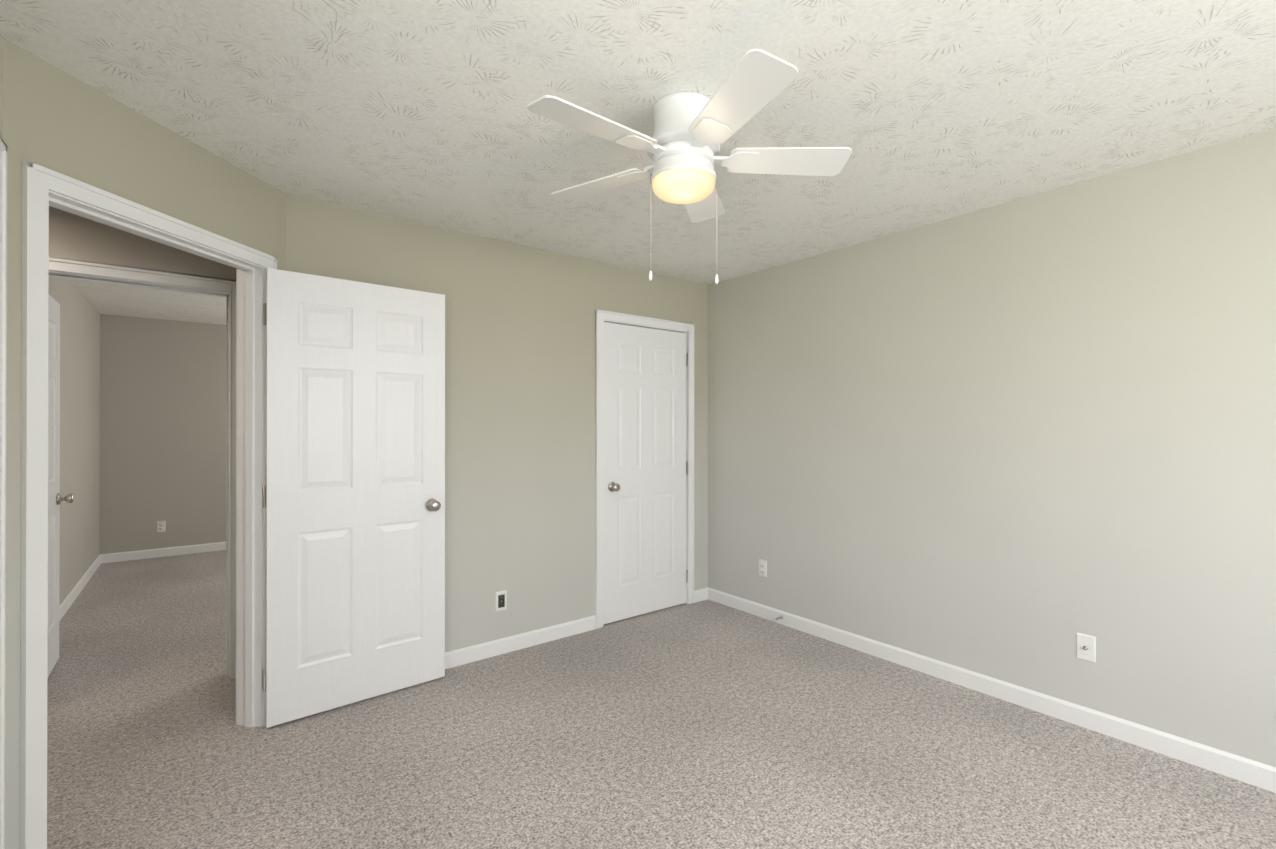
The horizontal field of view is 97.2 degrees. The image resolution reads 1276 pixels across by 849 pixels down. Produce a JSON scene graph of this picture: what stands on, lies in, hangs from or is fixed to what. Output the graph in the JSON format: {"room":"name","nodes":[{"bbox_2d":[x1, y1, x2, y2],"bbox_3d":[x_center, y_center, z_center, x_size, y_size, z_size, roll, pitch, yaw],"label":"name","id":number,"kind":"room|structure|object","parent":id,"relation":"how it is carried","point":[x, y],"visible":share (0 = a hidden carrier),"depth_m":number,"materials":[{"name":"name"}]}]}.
{"room":"empty bedroom","nodes":[
{"label":"empty bedroom","id":0,"kind":"room"},
{"bbox_2d":[0,33,2,139],"bbox_3d":[-0.595,0.123,-0.050,0.120,2.440,4.060,0,0,-38],"label":"wall","id":1,"kind":"structure","parent":0,"point":[1,86],"depth_m":1.58,"materials":[{"name":"beige paint"}]},
{"bbox_2d":[0,137,7,848],"bbox_3d":[-1.520,0.288,1.149,0.140,2.117,0.924,0,0,-38],"label":"trim","id":2,"kind":"structure","parent":1,"relation":"attached to","point":[3,266],"depth_m":1.54,"materials":[{"name":"white wood"}]},
{"bbox_2d":[48,277,99,605],"bbox_3d":[-4.152,0.134,3.973,0.120,2.440,3.760,0,0,-38],"label":"wall","id":3,"kind":"structure","parent":0,"point":[79,413],"depth_m":4.52,"materials":[{"name":"beige paint"}]},
{"bbox_2d":[59,554,101,621],"bbox_3d":[-4.099,1.310,4.011,0.013,0.088,3.760,0,0,-38],"label":"baseboard","id":4,"kind":"structure","parent":3,"relation":"attached to","point":[69,599],"depth_m":4.47,"materials":[{"name":"white wood"}]},
{"bbox_2d":[49,206,235,279],"bbox_3d":[-3.455,0.129,2.056,3.620,2.440,0.120,0,0,-38],"label":"wall","id":5,"kind":"structure","parent":0,"point":[74,236],"depth_m":2.71,"materials":[{"name":"beige paint"}]},
{"bbox_2d":[47,294,73,677],"bbox_3d":[-3.094,0.324,2.909,0.169,2.030,0.794,0,0,-38],"label":"door","id":6,"kind":"structure","parent":5,"relation":"in","point":[55,498],"depth_m":3.10,"materials":[{"name":"white wood"}]},
{"bbox_2d":[49,256,235,678],"bbox_3d":[-2.517,0.292,2.787,0.924,2.117,0.158,0,0,-38],"label":"trim","id":7,"kind":"structure","parent":5,"relation":"attached to","point":[72,269],"depth_m":2.98,"materials":[{"name":"white wood"}]},
{"bbox_2d":[3,39,285,848],"bbox_3d":[-1.793,0.129,2.103,0.120,2.440,1.125,0,0,7],"label":"wall","id":8,"kind":"structure","parent":0,"point":[59,121],"depth_m":1.77,"materials":[{"name":"beige paint"}]},
{"bbox_2d":[20,160,276,848],"bbox_3d":[-1.792,0.292,2.111,0.158,2.114,0.953,0,0,7],"label":"trim","id":9,"kind":"structure","parent":8,"relation":"attached to","point":[44,189],"depth_m":1.77,"materials":[{"name":"white wood"}]},
{"bbox_2d":[262,268,444,727],"bbox_3d":[-1.355,0.324,2.755,0.808,2.030,0.169,0,0,-38],"label":"entry door","id":10,"kind":"structure","parent":8,"relation":"in","point":[354,496],"depth_m":2.70,"materials":[{"name":"white wood"}]},
{"bbox_2d":[99,314,225,553],"bbox_3d":[-3.997,0.140,6.554,3.540,2.440,0.120,0,0,-38],"label":"wall","id":11,"kind":"structure","parent":0,"point":[162,419],"depth_m":5.78,"materials":[{"name":"beige paint"}]},
{"bbox_2d":[157,521,165,531],"bbox_3d":[-4.896,1.048,5.770,0.070,0.115,0.007,0,0,-38],"label":"outlet","id":12,"kind":"object","parent":11,"relation":"attached to","point":[161,526],"visible":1,"depth_m":5.77,"materials":[{"name":"white plastic"}]},
{"bbox_2d":[102,542,225,562],"bbox_3d":[-3.948,1.316,6.505,3.280,0.088,0.013,0,0,-38],"label":"baseboard","id":13,"kind":"structure","parent":11,"relation":"attached to","point":[199,548],"depth_m":5.77,"materials":[{"name":"white wood"}]},
{"bbox_2d":[286,194,707,651],"bbox_3d":[-0.550,0.133,3.599,2.920,2.440,0.120,0,0,-38],"label":"wall","id":14,"kind":"structure","parent":0,"point":[520,352],"depth_m":3.37,"materials":[{"name":"beige paint"}]},
{"bbox_2d":[495,590,506,611],"bbox_3d":[-0.807,1.042,3.316,0.070,0.115,0.007,0,0,-38],"label":"outlet","id":15,"kind":"object","parent":14,"relation":"attached to","point":[500,600],"visible":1,"depth_m":3.31,"materials":[{"name":"white plastic"}]},
{"bbox_2d":[595,309,694,628],"bbox_3d":[0.035,0.295,4.044,0.894,2.117,0.140,0,0,-38],"label":"trim","id":16,"kind":"structure","parent":14,"relation":"attached to","point":[602,316],"depth_m":3.85,"materials":[{"name":"white wood"}]},
{"bbox_2d":[603,322,687,623],"bbox_3d":[0.079,0.327,3.994,0.766,2.030,0.102,0,0,-38],"label":"closet door","id":17,"kind":"structure","parent":14,"relation":"in","point":[644,537],"depth_m":3.98,"materials":[{"name":"white wood"}]},
{"bbox_2d":[0,0,1275,324],"bbox_3d":[-1.852,-1.115,2.353,6.510,0.050,9.390,0,0,-38],"label":"ceiling","id":18,"kind":"structure","parent":0,"point":[924,110],"depth_m":1.88,"materials":[{"name":"white paint"}]},
{"bbox_2d":[527,49,851,283],"bbox_3d":[0.127,-0.787,1.923,1.063,0.609,1.115,0,0,-38],"label":"ceiling fan","id":19,"kind":"object","parent":18,"relation":"hanging from","point":[693,131],"visible":1,"depth_m":1.85,"materials":[{"name":"white"}]},
{"bbox_2d":[47,550,1275,848],"bbox_3d":[-1.852,1.375,2.346,6.510,0.050,9.390,0,0,-38],"label":"floor","id":20,"kind":"structure","parent":0,"point":[705,724],"depth_m":2.29,"materials":[{"name":"carpet"}]},
{"bbox_2d":[708,128,1275,766],"bbox_3d":[2.036,0.130,2.560,0.120,2.440,4.940,0,0,-38],"label":"wall","id":21,"kind":"structure","parent":0,"point":[1020,442],"depth_m":2.64,"materials":[{"name":"beige paint"}]},
{"bbox_2d":[759,559,766,576],"bbox_3d":[0.875,1.008,3.943,0.007,0.115,0.070,0,0,-38],"label":"outlet","id":22,"kind":"object","parent":21,"relation":"attached to","point":[762,567],"visible":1,"depth_m":3.94,"materials":[{"name":"white plastic"}]},
{"bbox_2d":[445,587,1275,792],"bbox_3d":[0.585,1.303,1.425,3.560,0.088,4.700,0,0,-38],"label":"baseboard","id":23,"kind":"structure","parent":21,"relation":"attached to","point":[1245,770],"depth_m":2.85,"materials":[{"name":"white wood"}]},
{"bbox_2d":[1076,632,1095,662],"bbox_3d":[1.991,0.995,2.501,0.022,0.115,0.070,0,0,-38],"label":"outlet plate","id":24,"kind":"object","parent":21,"relation":"attached to","point":[1085,647],"visible":1,"depth_m":2.50,"materials":[{"name":"white plastic"}]}
]}

